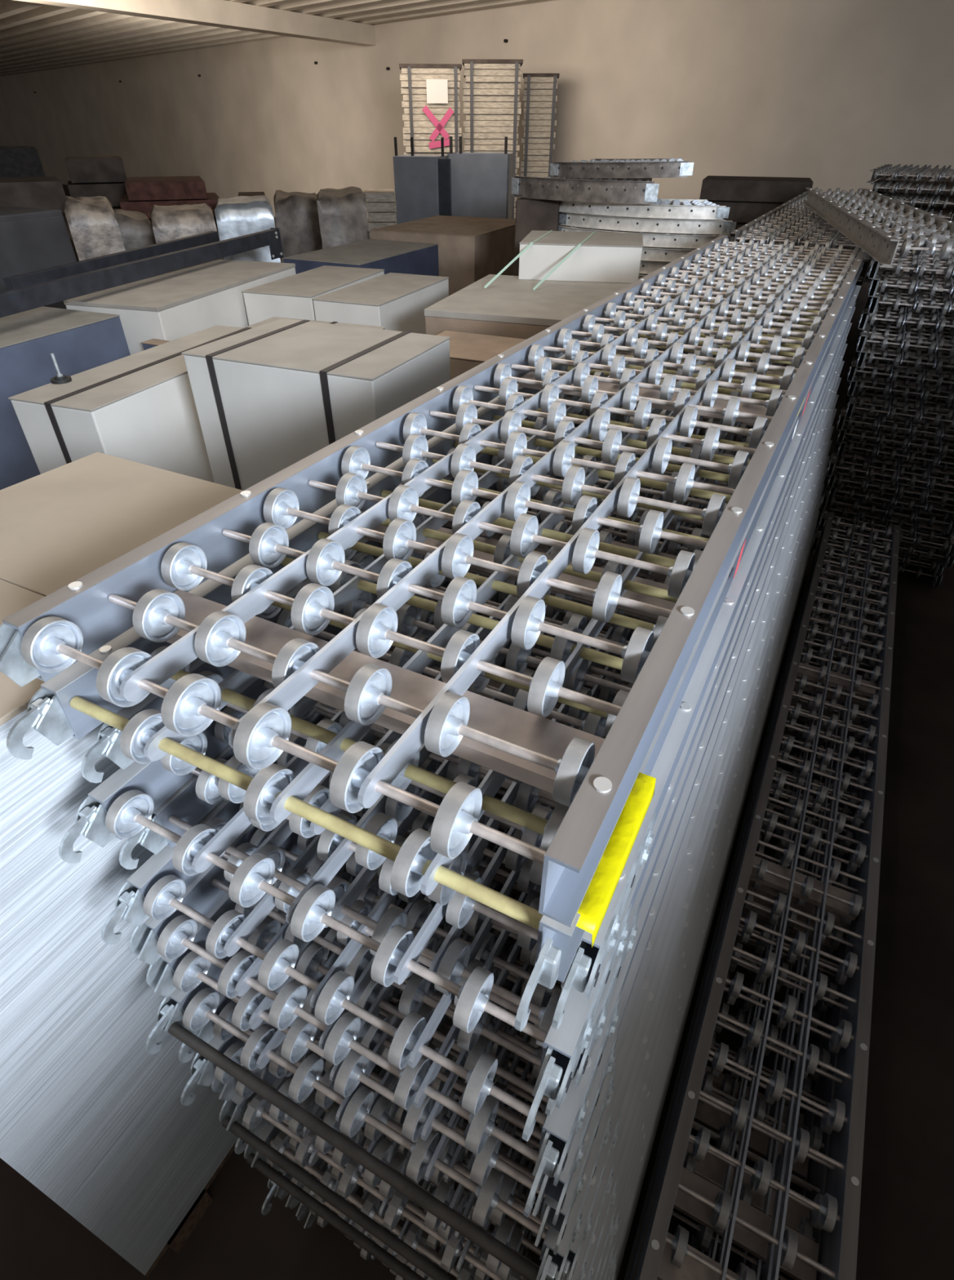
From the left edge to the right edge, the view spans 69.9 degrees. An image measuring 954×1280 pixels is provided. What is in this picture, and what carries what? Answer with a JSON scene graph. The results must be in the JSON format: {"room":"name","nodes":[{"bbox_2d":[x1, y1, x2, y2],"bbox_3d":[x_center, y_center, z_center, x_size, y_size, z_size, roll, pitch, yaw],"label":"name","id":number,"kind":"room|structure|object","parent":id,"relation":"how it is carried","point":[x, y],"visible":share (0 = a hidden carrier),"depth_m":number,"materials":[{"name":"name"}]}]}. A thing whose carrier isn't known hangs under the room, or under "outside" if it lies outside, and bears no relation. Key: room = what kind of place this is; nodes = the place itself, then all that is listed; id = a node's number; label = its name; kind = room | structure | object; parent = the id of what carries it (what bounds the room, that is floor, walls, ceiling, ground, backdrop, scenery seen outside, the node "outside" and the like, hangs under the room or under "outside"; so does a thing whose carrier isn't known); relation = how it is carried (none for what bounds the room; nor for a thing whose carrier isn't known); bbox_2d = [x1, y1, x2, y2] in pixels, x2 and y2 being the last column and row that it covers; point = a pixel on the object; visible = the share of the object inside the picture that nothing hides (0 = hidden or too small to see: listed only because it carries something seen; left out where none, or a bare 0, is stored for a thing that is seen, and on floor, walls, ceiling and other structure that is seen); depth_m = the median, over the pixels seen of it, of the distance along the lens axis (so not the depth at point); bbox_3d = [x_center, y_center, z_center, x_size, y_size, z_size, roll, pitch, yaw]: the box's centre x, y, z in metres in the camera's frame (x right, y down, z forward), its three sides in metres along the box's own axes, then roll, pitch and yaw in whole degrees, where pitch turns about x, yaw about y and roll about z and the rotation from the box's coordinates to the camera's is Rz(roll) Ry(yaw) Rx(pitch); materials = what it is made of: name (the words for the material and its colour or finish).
{"room":"industrial hall","nodes":[
{"label":"industrial hall","id":0,"kind":"room"},
{"bbox_2d":[0,0,544,75],"bbox_3d":[-21.909,-14.486,16.754,20.340,0.160,79.002,-30,46,-33],"label":"ceiling","id":1,"kind":"structure","parent":0,"point":[34,37],"depth_m":12.04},
{"bbox_2d":[0,0,953,247],"bbox_3d":[-14.617,-17.497,23.176,0.200,3.330,79.001,-30,46,-33],"label":"wall","id":2,"kind":"structure","parent":0,"point":[831,93],"depth_m":9.30,"materials":[{"name":"paint"}]},
{"bbox_2d":[15,0,376,46],"bbox_3d":[-5.485,-6.504,6.593,0.300,0.250,14.676,20,41,24],"label":"beam","id":3,"kind":"structure","parent":2,"relation":"attached to","point":[215,13],"depth_m":9.38,"materials":[{"name":"metal"}]},
{"bbox_2d":[0,184,953,1279],"bbox_3d":[-19.156,-16.939,25.263,79.000,0.100,44.500,18,40,22],"label":"floor","id":4,"kind":"structure","parent":0,"point":[906,1229],"depth_m":1.49,"materials":[{"name":"concrete"}]},
{"bbox_2d":[0,205,76,309],"bbox_3d":[-2.936,-1.987,4.377,0.595,1.282,0.750,16,40,19],"label":"box","id":5,"kind":"object","parent":4,"relation":"on","point":[32,239],"visible":0.2,"depth_m":4.07,"materials":[{"name":"paint"}]},
{"bbox_2d":[0,176,79,261],"bbox_3d":[-3.714,-3.133,5.843,0.673,1.343,0.729,-19,41,-23],"label":"stack","id":6,"kind":"object","parent":4,"relation":"on","point":[43,192],"visible":0.09,"depth_m":5.34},
{"bbox_2d":[0,306,130,489],"bbox_3d":[-2.357,-0.980,3.322,0.804,0.950,1.195,14,39,17],"label":"box","id":7,"kind":"object","parent":4,"relation":"on","point":[79,341],"visible":0.42,"depth_m":3.10,"materials":[{"name":"blue paint"}]},
{"bbox_2d":[64,155,126,209],"bbox_3d":[-3.870,-4.265,7.268,0.600,1.432,0.752,-15,40,-20],"label":"crate stack","id":8,"kind":"object","parent":4,"relation":"on","point":[90,175],"visible":0.23,"depth_m":6.73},
{"bbox_2d":[63,195,133,286],"bbox_3d":[-2.824,-2.686,5.306,0.331,1.280,0.623,-16,40,-20],"label":"wrapped bundle","id":9,"kind":"object","parent":4,"relation":"on","point":[92,223],"visible":0.38,"depth_m":4.82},
{"bbox_2d":[0,452,242,1277],"bbox_3d":[-0.635,0.424,1.236,0.508,1.230,0.753,18,40,22],"label":"box","id":10,"kind":"object","parent":4,"relation":"on","point":[98,1122],"visible":0.34,"depth_m":0.93,"materials":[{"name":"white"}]},
{"bbox_2d":[8,324,251,482],"bbox_3d":[-1.103,-0.601,2.680,0.332,1.125,1.012,12,39,16],"label":"box","id":11,"kind":"object","parent":4,"relation":"on","point":[139,407],"depth_m":2.17,"materials":[{"name":"grey"}]},
{"bbox_2d":[119,175,222,259],"bbox_3d":[-2.955,-3.865,6.864,0.927,1.285,0.890,-13,39,-16],"label":"sofa","id":12,"kind":"object","parent":4,"relation":"on","point":[142,193],"visible":0.23,"depth_m":6.22,"materials":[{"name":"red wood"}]},
{"bbox_2d":[63,259,296,355],"bbox_3d":[-1.651,-1.700,4.254,0.564,0.980,1.404,10,38,13],"label":"box","id":13,"kind":"object","parent":4,"relation":"on","point":[171,306],"visible":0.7,"depth_m":3.69,"materials":[{"name":"cardboard"}]},
{"bbox_2d":[3,231,219,290],"bbox_3d":[-2.137,-2.368,4.216,0.052,0.070,1.983,8,38,10],"label":"beam","id":14,"kind":"structure","parent":13,"relation":"on","point":[29,278],"depth_m":4.02,"materials":[{"name":"metal"}]},
{"bbox_2d":[0,227,283,317],"bbox_3d":[-1.850,-2.034,3.833,0.073,0.190,2.975,9,38,12],"label":"beam","id":15,"kind":"structure","parent":13,"relation":"on","point":[13,301],"depth_m":3.66,"materials":[{"name":"metal"}]},
{"bbox_2d":[150,203,222,274],"bbox_3d":[-2.283,-2.861,5.595,0.463,1.213,0.629,-12,39,-16],"label":"wrapped bundle","id":16,"kind":"object","parent":4,"relation":"on","point":[169,223],"visible":0.22,"depth_m":5.09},
{"bbox_2d":[213,195,280,262],"bbox_3d":[-2.024,-3.324,6.213,0.500,1.210,0.521,-10,38,-13],"label":"wrapped bundle","id":17,"kind":"object","parent":4,"relation":"on","point":[240,215],"visible":0.33,"depth_m":5.77,"materials":[{"name":"silver metal"}]},
{"bbox_2d":[273,190,322,262],"bbox_3d":[-1.789,-3.966,7.095,0.479,1.174,0.734,-7,38,-10],"label":"wrapped bundle","id":18,"kind":"object","parent":4,"relation":"on","point":[296,213],"visible":0.4,"depth_m":6.61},
{"bbox_2d":[242,265,384,325],"bbox_3d":[-0.987,-1.864,4.512,0.454,0.935,0.954,12,39,15],"label":"box","id":19,"kind":"object","parent":4,"relation":"on","point":[292,296],"visible":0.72,"depth_m":3.99,"materials":[{"name":"cardboard"}]},
{"bbox_2d":[181,318,450,490],"bbox_3d":[-0.492,-0.469,2.485,0.665,1.152,0.512,15,39,18],"label":"box","id":20,"kind":"object","parent":4,"relation":"on","point":[268,397],"visible":0.44,"depth_m":2.07,"materials":[{"name":"grey"}]},
{"bbox_2d":[316,186,368,248],"bbox_3d":[-1.234,-3.567,6.510,0.438,1.245,0.724,-6,37,-8],"label":"wrapped bundle","id":21,"kind":"object","parent":4,"relation":"on","point":[342,212],"visible":0.44,"depth_m":6.00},
{"bbox_2d":[282,239,439,275],"bbox_3d":[-0.863,-2.626,5.526,0.664,0.930,1.154,16,40,20],"label":"box","id":22,"kind":"object","parent":4,"relation":"on","point":[392,256],"visible":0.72,"depth_m":5.18,"materials":[{"name":"blue paint"}]},
{"bbox_2d":[312,272,448,333],"bbox_3d":[-0.552,-1.746,4.365,0.424,0.925,0.924,14,39,18],"label":"box","id":23,"kind":"object","parent":4,"relation":"on","point":[394,301],"visible":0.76,"depth_m":3.95,"materials":[{"name":"cardboard"}]},
{"bbox_2d":[392,137,452,224],"bbox_3d":[-0.571,-5.018,8.146,0.656,1.594,0.500,8,38,10],"label":"box","id":24,"kind":"object","parent":4,"relation":"on","point":[422,183],"visible":0.47,"depth_m":7.75,"materials":[{"name":"grey paint"}]},
{"bbox_2d":[399,63,462,155],"bbox_3d":[-0.600,-6.447,9.442,0.790,2.314,0.556,-2,37,-2],"label":"wooden crate","id":25,"kind":"object","parent":4,"relation":"on","point":[430,92],"visible":0.4,"depth_m":8.81,"materials":[{"name":"grey"}]},
{"bbox_2d":[369,215,515,295],"bbox_3d":[-0.209,-3.435,6.568,1.004,0.970,1.354,15,39,19],"label":"carton","id":26,"kind":"object","parent":4,"relation":"on","point":[471,249],"visible":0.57,"depth_m":5.91,"materials":[{"name":"cardboard"}]},
{"bbox_2d":[447,136,513,218],"bbox_3d":[0.048,-5.179,8.357,0.712,1.600,0.500,5,37,6],"label":"box","id":27,"kind":"object","parent":4,"relation":"on","point":[482,182],"visible":0.53,"depth_m":7.95,"materials":[{"name":"grey paint"}]},
{"bbox_2d":[435,330,525,379],"bbox_3d":[0.072,-0.894,3.235,0.664,0.930,0.404,15,39,19],"label":"box","id":28,"kind":"object","parent":4,"relation":"on","point":[468,351],"visible":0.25,"depth_m":2.95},
{"bbox_2d":[462,58,523,218],"bbox_3d":[0.198,-6.537,9.521,0.774,2.367,0.550,1,37,1],"label":"wooden crate","id":29,"kind":"object","parent":4,"relation":"on","point":[491,88],"visible":0.52,"depth_m":8.91,"materials":[{"name":"grey"}]},
{"bbox_2d":[424,274,631,339],"bbox_3d":[0.319,-1.353,3.778,0.864,1.010,1.004,12,39,15],"label":"carton","id":30,"kind":"object","parent":4,"relation":"on","point":[509,306],"visible":0.28,"depth_m":3.27,"materials":[{"name":"cardboard"}]},
{"bbox_2d":[484,230,643,290],"bbox_3d":[0.511,-2.145,3.836,0.806,0.188,0.863,7,38,8],"label":"box","id":31,"kind":"object","parent":30,"relation":"on","point":[594,256],"visible":0.95,"depth_m":3.73,"materials":[{"name":"white"}]},
{"bbox_2d":[520,73,559,177],"bbox_3d":[0.854,-6.654,9.776,0.482,2.250,0.350,3,37,3],"label":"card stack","id":32,"kind":"object","parent":4,"relation":"on","point":[540,98],"visible":0.46,"depth_m":9.29,"materials":[{"name":"grey"}]},
{"bbox_2d":[624,561,871,1279],"bbox_3d":[0.869,0.647,1.900,0.285,0.071,3.592,18,40,22],"label":"conveyor","id":33,"kind":"object","parent":4,"relation":"on","point":[726,1083],"visible":0.12,"depth_m":1.56,"materials":[{"name":"white"}]},
{"bbox_2d":[628,547,879,1279],"bbox_3d":[0.881,0.586,1.874,0.285,0.071,3.592,18,40,22],"label":"conveyor","id":34,"kind":"object","parent":33,"relation":"on","point":[760,1144],"visible":0.16,"depth_m":1.52,"materials":[{"name":"white"}]},
{"bbox_2d":[630,537,882,1279],"bbox_3d":[0.869,0.544,1.822,0.285,0.071,3.592,18,40,22],"label":"conveyor","id":35,"kind":"object","parent":34,"relation":"on","point":[712,1169],"visible":0.42,"depth_m":1.44,"materials":[{"name":"white"}]},
{"bbox_2d":[635,528,889,1279],"bbox_3d":[0.881,0.483,1.796,0.285,0.071,3.592,18,40,22],"label":"conveyor","id":36,"kind":"object","parent":35,"relation":"on","point":[753,1243],"visible":0.43,"depth_m":1.43,"materials":[{"name":"white"}]},
{"bbox_2d":[635,511,901,1279],"bbox_3d":[0.870,0.441,1.745,0.285,0.071,3.592,18,40,22],"label":"conveyor","id":37,"kind":"object","parent":36,"relation":"on","point":[665,1255],"visible":1,"depth_m":1.41,"materials":[{"name":"white"}]},
{"bbox_2d":[699,175,813,262],"bbox_3d":[2.551,-3.644,6.565,1.034,1.323,0.646,12,39,15],"label":"stack","id":38,"kind":"object","parent":4,"relation":"on","point":[748,198],"visible":0.17,"depth_m":6.06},
{"bbox_2d":[812,492,942,586],"bbox_3d":[2.132,-0.624,3.605,0.555,0.071,1.093,18,40,22],"label":"conveyor","id":39,"kind":"object","parent":4,"relation":"on","point":[936,580],"visible":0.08,"depth_m":3.23,"materials":[{"name":"white"}]},
{"bbox_2d":[812,472,944,576],"bbox_3d":[2.102,-0.667,3.550,0.555,0.071,1.093,18,40,22],"label":"conveyor","id":40,"kind":"object","parent":39,"relation":"on","point":[937,566],"visible":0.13,"depth_m":3.22,"materials":[{"name":"white"}]},
{"bbox_2d":[818,469,953,568],"bbox_3d":[2.103,-0.698,3.483,0.555,0.071,1.093,18,40,22],"label":"conveyor","id":41,"kind":"object","parent":40,"relation":"on","point":[948,562],"visible":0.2,"depth_m":3.23,"materials":[{"name":"white"}]},
{"bbox_2d":[817,453,953,557],"bbox_3d":[2.073,-0.739,3.430,0.555,0.071,1.093,18,40,22],"label":"conveyor","id":42,"kind":"object","parent":41,"relation":"on","point":[948,547],"visible":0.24,"depth_m":3.16,"materials":[{"name":"white"}]},
{"bbox_2d":[820,438,953,534],"bbox_3d":[2.099,-0.844,3.461,0.555,0.071,1.093,18,40,22],"label":"conveyor","id":43,"kind":"object","parent":42,"relation":"on","point":[948,517],"visible":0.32,"depth_m":3.16,"materials":[{"name":"white"}]},
{"bbox_2d":[827,428,953,518],"bbox_3d":[2.100,-0.875,3.394,0.555,0.071,1.093,18,40,22],"label":"conveyor","id":44,"kind":"object","parent":43,"relation":"on","point":[895,500],"visible":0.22,"depth_m":3.11,"materials":[{"name":"white"}]},
{"bbox_2d":[827,414,953,504],"bbox_3d":[2.070,-0.916,3.341,0.555,0.071,1.093,18,40,22],"label":"conveyor","id":45,"kind":"object","parent":44,"relation":"on","point":[926,492],"visible":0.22,"depth_m":3.06,"materials":[{"name":"white"}]},
{"bbox_2d":[826,410,953,489],"bbox_3d":[2.040,-0.957,3.287,0.555,0.071,1.093,18,40,22],"label":"conveyor","id":46,"kind":"object","parent":45,"relation":"on","point":[926,465],"visible":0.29,"depth_m":3.03,"materials":[{"name":"white"}]},
{"bbox_2d":[837,390,953,470],"bbox_3d":[2.098,-1.052,3.305,0.555,0.071,1.093,18,40,22],"label":"conveyor","id":47,"kind":"object","parent":46,"relation":"on","point":[939,458],"visible":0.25,"depth_m":3.02,"materials":[{"name":"white"}]},
{"bbox_2d":[836,386,953,455],"bbox_3d":[2.068,-1.093,3.252,0.555,0.071,1.093,18,40,22],"label":"conveyor","id":48,"kind":"object","parent":47,"relation":"on","point":[908,440],"visible":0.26,"depth_m":2.97,"materials":[{"name":"white"}]},
{"bbox_2d":[836,369,953,440],"bbox_3d":[2.038,-1.134,3.198,0.555,0.071,1.093,18,40,22],"label":"conveyor","id":49,"kind":"object","parent":48,"relation":"on","point":[944,429],"visible":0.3,"depth_m":2.93,"materials":[{"name":"white"}]},
{"bbox_2d":[845,361,953,426],"bbox_3d":[2.039,-1.165,3.131,0.555,0.071,1.093,18,40,22],"label":"conveyor","id":50,"kind":"object","parent":49,"relation":"on","point":[891,400],"visible":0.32,"depth_m":2.89,"materials":[{"name":"white"}]},
{"bbox_2d":[847,344,953,404],"bbox_3d":[2.065,-1.270,3.163,0.555,0.071,1.093,18,40,22],"label":"conveyor","id":51,"kind":"object","parent":50,"relation":"on","point":[908,384],"visible":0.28,"depth_m":2.89,"materials":[{"name":"white"}]},
{"bbox_2d":[847,321,953,387],"bbox_3d":[2.035,-1.311,3.109,0.555,0.071,1.093,18,40,22],"label":"conveyor","id":52,"kind":"object","parent":51,"relation":"on","point":[924,371],"visible":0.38,"depth_m":2.86,"materials":[{"name":"white"}]},
{"bbox_2d":[856,309,953,372],"bbox_3d":[2.036,-1.342,3.042,0.555,0.071,1.093,18,40,22],"label":"conveyor","id":53,"kind":"object","parent":52,"relation":"on","point":[901,357],"visible":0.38,"depth_m":2.79,"materials":[{"name":"white"}]},
{"bbox_2d":[856,293,953,357],"bbox_3d":[2.006,-1.383,2.989,0.555,0.071,1.093,18,40,22],"label":"conveyor","id":54,"kind":"object","parent":53,"relation":"on","point":[935,340],"visible":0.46,"depth_m":2.76,"materials":[{"name":"white"}]},
{"bbox_3d":[1.816,-1.260,4.446,0.542,0.071,2.586,18,40,22],"label":"conveyor","id":55,"kind":"object","parent":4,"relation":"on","visible":0},
{"bbox_3d":[1.815,-1.311,4.394,0.542,0.071,2.586,18,40,22],"label":"conveyor","id":56,"kind":"object","parent":55,"relation":"on","visible":0},
{"bbox_3d":[1.823,-1.369,4.359,0.542,0.071,2.586,18,40,22],"label":"conveyor","id":57,"kind":"object","parent":56,"relation":"on","visible":0},
{"bbox_3d":[1.822,-1.416,4.310,0.542,0.071,2.586,18,40,22],"label":"conveyor","id":58,"kind":"object","parent":57,"relation":"on","visible":0},
{"bbox_3d":[1.830,-1.474,4.275,0.542,0.071,2.586,18,40,22],"label":"conveyor","id":59,"kind":"object","parent":58,"relation":"on","visible":0},
{"bbox_3d":[1.830,-1.522,4.225,0.542,0.071,2.586,18,40,22],"label":"conveyor","id":60,"kind":"object","parent":59,"relation":"on","visible":0},
{"bbox_3d":[1.838,-1.580,4.190,0.542,0.071,2.586,18,40,22],"label":"conveyor","id":61,"kind":"object","parent":60,"relation":"on","visible":0},
{"bbox_3d":[1.837,-1.627,4.141,0.542,0.071,2.586,18,40,22],"label":"conveyor","id":62,"kind":"object","parent":61,"relation":"on","visible":0},
{"bbox_3d":[1.845,-1.685,4.106,0.542,0.071,2.586,18,40,22],"label":"conveyor","id":63,"kind":"object","parent":62,"relation":"on","visible":0},
{"bbox_3d":[1.844,-1.733,4.057,0.542,0.071,2.586,18,40,22],"label":"conveyor","id":64,"kind":"object","parent":63,"relation":"on","visible":0},
{"bbox_3d":[1.853,-1.791,4.022,0.542,0.071,2.586,18,40,22],"label":"conveyor","id":65,"kind":"object","parent":64,"relation":"on","visible":0},
{"bbox_3d":[1.852,-1.838,3.973,0.542,0.071,2.586,18,40,22],"label":"conveyor","id":66,"kind":"object","parent":65,"relation":"on","visible":0},
{"bbox_3d":[1.860,-1.896,3.937,0.542,0.071,2.586,18,40,22],"label":"conveyor","id":67,"kind":"object","parent":66,"relation":"on","visible":0},
{"bbox_3d":[1.859,-1.944,3.888,0.542,0.071,2.586,18,40,22],"label":"conveyor","id":68,"kind":"object","parent":67,"relation":"on","visible":0},
{"bbox_3d":[1.868,-2.002,3.853,0.542,0.071,2.586,18,40,22],"label":"conveyor","id":69,"kind":"object","parent":68,"relation":"on","visible":0},
{"bbox_3d":[1.867,-2.049,3.804,0.542,0.071,2.586,18,40,22],"label":"conveyor","id":70,"kind":"object","parent":69,"relation":"on","visible":0},
{"bbox_3d":[1.875,-2.107,3.769,0.542,0.071,2.586,18,40,22],"label":"conveyor","id":71,"kind":"object","parent":70,"relation":"on","visible":0},
{"bbox_2d":[743,244,872,285],"bbox_3d":[1.874,-2.155,3.720,0.542,0.071,2.586,18,40,22],"label":"conveyor","id":72,"kind":"object","parent":71,"relation":"on","point":[860,281],"visible":0.02,"depth_m":2.99,"materials":[{"name":"white"}]},
{"bbox_2d":[730,240,871,278],"bbox_3d":[1.883,-2.213,3.685,0.542,0.071,2.586,18,40,22],"label":"conveyor","id":73,"kind":"object","parent":72,"relation":"on","point":[867,262],"visible":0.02,"depth_m":2.93,"materials":[{"name":"white"}]},
{"bbox_2d":[731,191,895,259],"bbox_3d":[1.882,-2.260,3.635,0.542,0.071,2.586,18,40,22],"label":"conveyor","id":74,"kind":"object","parent":73,"relation":"on","point":[793,220],"visible":0.42,"depth_m":3.01,"materials":[{"name":"white"}]},
{"bbox_2d":[802,186,953,266],"bbox_3d":[1.525,-1.630,2.625,0.286,0.071,2.052,9,38,12],"label":"conveyor","id":75,"kind":"object","parent":74,"relation":"on","point":[877,223],"visible":1,"depth_m":2.30,"materials":[{"name":"white"}]},
{"bbox_3d":[1.191,-0.295,3.168,0.560,0.062,0.100,18,40,22],"label":"bearer","id":76,"kind":"object","parent":4,"relation":"on","visible":0},
{"bbox_2d":[297,547,812,1279],"bbox_3d":[0.620,0.331,2.232,0.555,0.071,3.058,18,40,22],"label":"conveyor","id":77,"kind":"object","parent":76,"relation":"on","point":[322,1223],"visible":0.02,"depth_m":1.30,"materials":[{"name":"white"}]},
{"bbox_2d":[289,536,814,1279],"bbox_3d":[0.615,0.279,2.196,0.555,0.071,3.058,18,40,22],"label":"conveyor","id":78,"kind":"object","parent":77,"relation":"on","point":[301,1210],"visible":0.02,"depth_m":1.26,"materials":[{"name":"white"}]},
{"bbox_2d":[279,523,817,1279],"bbox_3d":[0.608,0.230,2.156,0.555,0.071,3.058,18,40,22],"label":"conveyor","id":79,"kind":"object","parent":78,"relation":"on","point":[291,1200],"visible":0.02,"depth_m":1.24,"materials":[{"name":"white"}]},
{"bbox_2d":[261,511,820,1279],"bbox_3d":[0.594,0.187,2.108,0.555,0.071,3.084,18,40,22],"label":"conveyor","id":80,"kind":"object","parent":79,"relation":"on","point":[266,1207],"visible":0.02,"depth_m":1.18,"materials":[{"name":"white"}]},
{"bbox_2d":[263,497,822,1279],"bbox_3d":[0.598,0.122,2.089,0.555,0.071,3.058,18,40,22],"label":"conveyor","id":81,"kind":"object","parent":80,"relation":"on","point":[519,1227],"visible":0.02,"depth_m":1.17,"materials":[{"name":"white"}]},
{"bbox_2d":[244,484,825,1279],"bbox_3d":[0.585,0.076,2.046,0.555,0.071,3.058,18,40,22],"label":"conveyor","id":82,"kind":"object","parent":81,"relation":"on","point":[271,1135],"visible":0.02,"depth_m":1.03,"materials":[{"name":"white"}]},
{"bbox_2d":[234,468,827,1279],"bbox_3d":[0.583,0.019,2.017,0.555,0.071,3.084,18,40,22],"label":"conveyor","id":83,"kind":"object","parent":82,"relation":"on","point":[433,1242],"visible":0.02,"depth_m":1.05,"materials":[{"name":"white"}]},
{"bbox_2d":[218,456,830,1279],"bbox_3d":[0.573,-0.030,1.977,0.555,0.071,3.058,18,40,22],"label":"conveyor","id":84,"kind":"object","parent":83,"relation":"on","point":[250,1112],"visible":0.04,"depth_m":0.95,"materials":[{"name":"white"}]},
{"bbox_2d":[211,440,832,1279],"bbox_3d":[0.571,-0.091,1.954,0.555,0.071,3.058,18,40,22],"label":"conveyor","id":85,"kind":"object","parent":84,"relation":"on","point":[398,1161],"visible":0.04,"depth_m":0.96,"materials":[{"name":"white"}]},
{"bbox_2d":[180,426,834,1279],"bbox_3d":[0.551,-0.132,1.903,0.555,0.071,3.084,18,40,22],"label":"conveyor","id":86,"kind":"object","parent":85,"relation":"on","point":[382,1148],"visible":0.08,"depth_m":0.91,"materials":[{"name":"white"}]},
{"bbox_2d":[177,408,837,1279],"bbox_3d":[0.555,-0.199,1.888,0.555,0.071,3.084,18,40,22],"label":"conveyor","id":87,"kind":"object","parent":86,"relation":"on","point":[382,1108],"visible":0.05,"depth_m":0.88,"materials":[{"name":"white"}]},
{"bbox_2d":[145,394,839,1279],"bbox_3d":[0.536,-0.241,1.838,0.555,0.071,3.084,18,40,22],"label":"conveyor","id":88,"kind":"object","parent":87,"relation":"on","point":[193,1010],"visible":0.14,"depth_m":0.80,"materials":[{"name":"white"}]},
{"bbox_2d":[146,377,841,1254],"bbox_3d":[0.541,-0.309,1.824,0.555,0.071,3.058,18,40,22],"label":"conveyor","id":89,"kind":"object","parent":88,"relation":"on","point":[185,972],"visible":0.12,"depth_m":0.80,"materials":[{"name":"white"}]},
{"bbox_2d":[129,360,844,1225],"bbox_3d":[0.536,-0.364,1.792,0.555,0.071,3.058,18,40,22],"label":"conveyor","id":90,"kind":"object","parent":89,"relation":"on","point":[170,937],"visible":0.26,"depth_m":0.77,"materials":[{"name":"white"}]},
{"bbox_2d":[101,343,848,1217],"bbox_3d":[0.528,-0.415,1.755,0.555,0.071,3.084,18,40,22],"label":"conveyor","id":91,"kind":"object","parent":90,"relation":"on","point":[156,890],"visible":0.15,"depth_m":0.74,"materials":[{"name":"white"}]},
{"bbox_2d":[119,323,852,1115],"bbox_3d":[0.546,-0.499,1.757,0.555,0.071,3.084,18,40,22],"label":"conveyor","id":92,"kind":"object","parent":91,"relation":"on","point":[183,810],"visible":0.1,"depth_m":0.77,"materials":[{"name":"white"}]},
{"bbox_2d":[58,306,856,1141],"bbox_3d":[0.522,-0.529,1.687,0.555,0.071,3.084,18,40,22],"label":"conveyor","id":93,"kind":"object","parent":92,"relation":"on","point":[122,805],"visible":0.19,"depth_m":0.69,"materials":[{"name":"white"}]},
{"bbox_2d":[80,285,862,1030],"bbox_3d":[0.544,-0.612,1.688,0.555,0.071,3.084,18,40,22],"label":"conveyor","id":94,"kind":"object","parent":93,"relation":"on","point":[586,966],"visible":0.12,"depth_m":0.77,"materials":[{"name":"white"}]},
{"bbox_2d":[6,257,862,1031],"bbox_3d":[0.511,-0.648,1.624,0.551,0.071,3.085,18,40,22],"label":"conveyor","id":95,"kind":"object","parent":94,"relation":"on","point":[69,704],"visible":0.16,"depth_m":0.71,"materials":[{"name":"white"}]},
{"bbox_2d":[0,235,866,927],"bbox_3d":[0.515,-0.716,1.583,0.548,0.071,3.058,18,40,22],"label":"conveyor","id":96,"kind":"object","parent":95,"relation":"on","point":[145,588],"visible":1,"depth_m":0.71,"materials":[{"name":"white"}]},
{"bbox_2d":[576,772,656,947],"bbox_3d":[0.099,0.158,0.520,0.034,0.025,0.152,18,40,22],"label":"tape","id":97,"kind":"object","parent":95,"relation":"attached to","point":[593,909],"visible":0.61,"depth_m":0.50,"materials":[{"name":"plastic"}]},
{"bbox_3d":[1.138,-2.499,4.982,1.240,0.078,0.570,18,40,22],"label":"conveyor","id":98,"kind":"object","parent":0,"visible":0},
{"bbox_3d":[1.138,-2.548,4.913,1.208,0.078,0.564,18,40,22],"label":"conveyor","id":99,"kind":"object","parent":98,"relation":"on","visible":0},
{"bbox_2d":[639,273,648,279],"bbox_3d":[1.177,-2.611,4.862,1.223,0.078,0.576,18,40,22],"label":"conveyor","id":100,"kind":"object","parent":99,"relation":"on","point":[641,275],"visible":0.02,"depth_m":4.64,"materials":[{"name":"grey"}]},
{"bbox_2d":[640,260,671,274],"bbox_3d":[1.121,-2.699,4.843,1.256,0.078,0.570,18,40,22],"label":"conveyor","id":101,"kind":"object","parent":100,"relation":"on","point":[646,267],"visible":0.09,"depth_m":4.60,"materials":[{"name":"grey"}]},
{"bbox_2d":[641,246,722,262],"bbox_3d":[1.121,-2.748,4.774,1.224,0.078,0.565,18,40,22],"label":"conveyor","id":102,"kind":"object","parent":101,"relation":"on","point":[649,253],"visible":0.2,"depth_m":4.52,"materials":[{"name":"grey"}]},
{"bbox_2d":[558,225,734,248],"bbox_3d":[1.160,-2.811,4.723,1.240,0.078,0.576,18,40,22],"label":"conveyor","id":103,"kind":"object","parent":102,"relation":"on","point":[650,239],"visible":0.37,"depth_m":4.47,"materials":[{"name":"grey"}]},
{"bbox_2d":[559,212,737,234],"bbox_3d":[1.175,-2.876,4.675,1.208,0.078,0.570,18,40,22],"label":"conveyor","id":104,"kind":"object","parent":103,"relation":"on","point":[584,220],"visible":0.73,"depth_m":4.47,"materials":[{"name":"grey"}]},
{"bbox_2d":[559,198,730,219],"bbox_3d":[1.104,-2.947,4.635,1.240,0.078,0.565,18,40,22],"label":"conveyor","id":105,"kind":"object","parent":104,"relation":"on","point":[685,209],"visible":0.66,"depth_m":4.43,"materials":[{"name":"grey"}]},
{"bbox_2d":[511,175,659,204],"bbox_3d":[0.762,-3.073,4.635,1.088,0.120,0.549,20,42,25],"label":"conveyor","id":106,"kind":"object","parent":105,"relation":"on","point":[603,190],"visible":0.97,"depth_m":4.43,"materials":[{"name":"grey"}]},
{"bbox_2d":[550,157,693,177],"bbox_3d":[0.994,-3.182,4.597,0.994,0.086,0.499,16,41,23],"label":"conveyor","id":107,"kind":"object","parent":106,"relation":"on","point":[597,167],"visible":1,"depth_m":4.44,"materials":[{"name":"grey"}]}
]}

